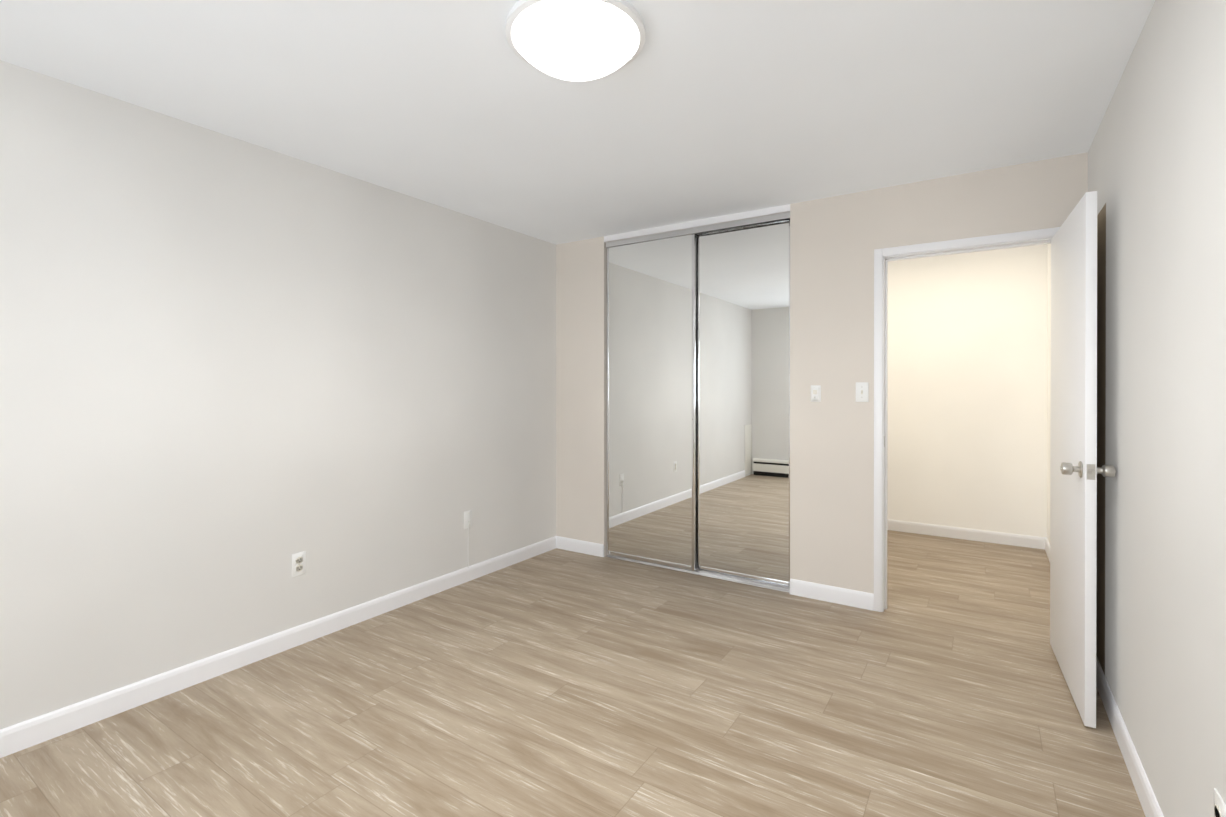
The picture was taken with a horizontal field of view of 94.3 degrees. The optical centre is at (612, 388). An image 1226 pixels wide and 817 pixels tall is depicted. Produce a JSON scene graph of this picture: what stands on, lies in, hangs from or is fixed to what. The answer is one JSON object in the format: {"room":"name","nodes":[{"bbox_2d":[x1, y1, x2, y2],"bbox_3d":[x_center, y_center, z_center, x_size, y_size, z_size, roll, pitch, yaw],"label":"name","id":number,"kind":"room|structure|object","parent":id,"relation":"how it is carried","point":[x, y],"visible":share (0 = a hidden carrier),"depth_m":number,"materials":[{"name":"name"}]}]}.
{"room":"empty bedroom","nodes":[
{"label":"empty bedroom","id":0,"kind":"room"},
{"bbox_2d":[0,60,555,728],"bbox_3d":[-1.158,0.066,3.621,0.120,2.440,6.807,0,0,33],"label":"wall","id":1,"kind":"structure","parent":0,"point":[234,374],"depth_m":2.58,"materials":[{"name":"beige paint"}]},
{"bbox_2d":[0,536,555,757],"bbox_3d":[-1.591,1.241,2.837,0.013,0.095,4.174,0,0,33],"label":"baseboard","id":2,"kind":"structure","parent":1,"relation":"attached to","point":[20,736],"depth_m":2.58,"materials":[{"name":"white wood"}]},
{"bbox_2d":[292,551,305,576],"bbox_3d":[-1.578,0.883,2.861,0.008,0.115,0.070,0,0,33],"label":"outlet","id":3,"kind":"object","parent":1,"relation":"attached to","point":[298,563],"visible":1,"depth_m":2.86,"materials":[{"name":"white plastic"}]},
{"bbox_2d":[464,510,471,528],"bbox_3d":[-0.962,0.876,3.796,0.020,0.115,0.070,0,0,33],"label":"outlet plate","id":4,"kind":"object","parent":1,"relation":"attached to","point":[467,517],"visible":1,"depth_m":3.79,"materials":[{"name":"white plastic"}]},
{"bbox_2d":[0,530,1144,816],"bbox_3d":[0.280,1.339,2.688,3.550,0.100,6.807,0,0,33],"label":"floor","id":5,"kind":"structure","parent":0,"point":[556,682],"depth_m":2.24,"materials":[{"name":"brown wood"}]},
{"bbox_2d":[605,555,789,592],"bbox_3d":[0.548,1.280,3.995,1.405,0.011,0.090,0,0,33],"label":"track","id":6,"kind":"object","parent":5,"relation":"on","point":[743,581],"visible":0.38,"depth_m":3.88,"materials":[{"name":"silver metal"}]},
{"bbox_2d":[606,233,695,570],"bbox_3d":[0.261,0.087,4.154,0.737,2.372,0.022,0,0,33],"label":"mirrored closet door","id":7,"kind":"structure","parent":6,"relation":"on","point":[650,389],"depth_m":4.13,"materials":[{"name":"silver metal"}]},
{"bbox_2d":[695,220,789,586],"bbox_3d":[0.851,0.087,3.817,0.700,2.372,0.022,0,0,33],"label":"mirrored closet door","id":8,"kind":"structure","parent":6,"relation":"on","point":[742,422],"depth_m":3.80,"materials":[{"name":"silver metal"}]},
{"bbox_2d":[0,0,1154,244],"bbox_3d":[0.280,-1.201,2.682,3.550,0.100,6.807,0,0,33],"label":"ceiling","id":9,"kind":"structure","parent":0,"point":[694,110],"depth_m":2.21,"materials":[{"name":"white paint"}]},
{"bbox_2d":[505,0,644,80],"bbox_3d":[-0.120,-1.089,1.840,0.448,0.120,0.448,0,0,33],"label":"dome lamp","id":10,"kind":"object","parent":9,"relation":"attached to","point":[578,40],"visible":0.98,"depth_m":1.74,"materials":[{"name":"white glass"}]},
{"bbox_2d":[556,152,1087,593],"bbox_3d":[0.962,0.066,3.733,3.310,2.440,0.120,0,0,33],"label":"wall","id":11,"kind":"structure","parent":0,"point":[835,241],"depth_m":3.43,"materials":[{"name":"beige paint"}]},
{"bbox_2d":[556,536,603,556],"bbox_3d":[-0.263,1.236,4.461,0.466,0.095,0.026,0,0,33],"label":"baseboard","id":12,"kind":"structure","parent":11,"relation":"attached to","point":[581,546],"depth_m":4.44,"materials":[{"name":"white wood"}]},
{"bbox_2d":[604,204,789,247],"bbox_3d":[0.553,-1.114,3.994,1.405,0.082,0.123,0,0,33],"label":"trim","id":13,"kind":"structure","parent":11,"relation":"attached to","point":[750,218],"depth_m":3.88,"materials":[{"name":"white paint"}]},
{"bbox_2d":[811,385,820,401],"bbox_3d":[1.233,0.032,3.469,0.060,0.100,0.026,0,0,33],"label":"switch","id":14,"kind":"object","parent":11,"relation":"attached to","point":[815,393],"visible":1,"depth_m":3.46,"materials":[{"name":"white plastic"}]},
{"bbox_2d":[790,579,873,610],"bbox_3d":[1.311,1.239,3.436,0.485,0.095,0.026,0,0,33],"label":"baseboard","id":15,"kind":"structure","parent":11,"relation":"attached to","point":[842,596],"depth_m":3.42,"materials":[{"name":"white wood"}]},
{"bbox_2d":[856,382,868,401],"bbox_3d":[1.455,0.022,3.328,0.070,0.115,0.020,0,0,33],"label":"light switch","id":16,"kind":"object","parent":11,"relation":"attached to","point":[862,391],"visible":1,"depth_m":3.33,"materials":[{"name":"white plastic"}]},
{"bbox_2d":[874,227,1059,611],"bbox_3d":[1.927,0.243,3.105,0.906,2.090,0.148,0,0,33],"label":"door frame","id":17,"kind":"structure","parent":11,"relation":"attached to","point":[883,257],"depth_m":3.27,"materials":[{"name":"white wood"}]},
{"bbox_2d":[1050,191,1115,727],"bbox_3d":[2.002,0.268,2.491,0.167,2.022,0.821,0,0,30],"label":"door","id":18,"kind":"structure","parent":17,"relation":"attached to","point":[1075,470],"depth_m":2.30,"materials":[{"name":"white paint"}]},
{"bbox_2d":[887,244,1046,536],"bbox_3d":[2.900,0.062,4.968,1.410,2.440,0.120,0,0,33],"label":"wall","id":19,"kind":"structure","parent":0,"point":[967,390],"depth_m":4.82,"materials":[{"name":"beige paint"}]},
{"bbox_2d":[887,519,1040,548],"bbox_3d":[2.864,1.235,4.916,1.350,0.095,0.013,0,0,33],"label":"baseboard","id":20,"kind":"structure","parent":19,"relation":"attached to","point":[1029,541],"depth_m":4.82,"materials":[{"name":"white wood"}]},
{"bbox_2d":[1047,0,1225,816],"bbox_3d":[1.717,0.071,1.749,0.120,2.440,6.807,0,0,33],"label":"wall","id":21,"kind":"structure","parent":0,"point":[1157,166],"depth_m":1.58,"materials":[{"name":"beige paint"}]},
{"bbox_2d":[1041,537,1049,561],"bbox_3d":[2.907,1.238,3.718,0.030,0.095,1.973,0,0,33],"label":"baseboard","id":22,"kind":"structure","parent":21,"relation":"attached to","point":[1045,544],"depth_m":4.47,"materials":[{"name":"white wood"}]},
{"bbox_2d":[1096,656,1163,816],"bbox_3d":[1.090,1.246,0.912,0.013,0.095,4.474,0,0,33],"label":"baseboard","id":23,"kind":"structure","parent":21,"relation":"attached to","point":[1145,793],"depth_m":1.93,"materials":[{"name":"white wood"}]},
{"bbox_2d":[1214,788,1225,816],"bbox_3d":[1.284,0.923,1.205,0.008,0.115,0.070,0,0,33],"label":"outlet","id":24,"kind":"object","parent":21,"relation":"attached to","point":[1219,807],"visible":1,"depth_m":1.21,"materials":[{"name":"white plastic"}]}
]}

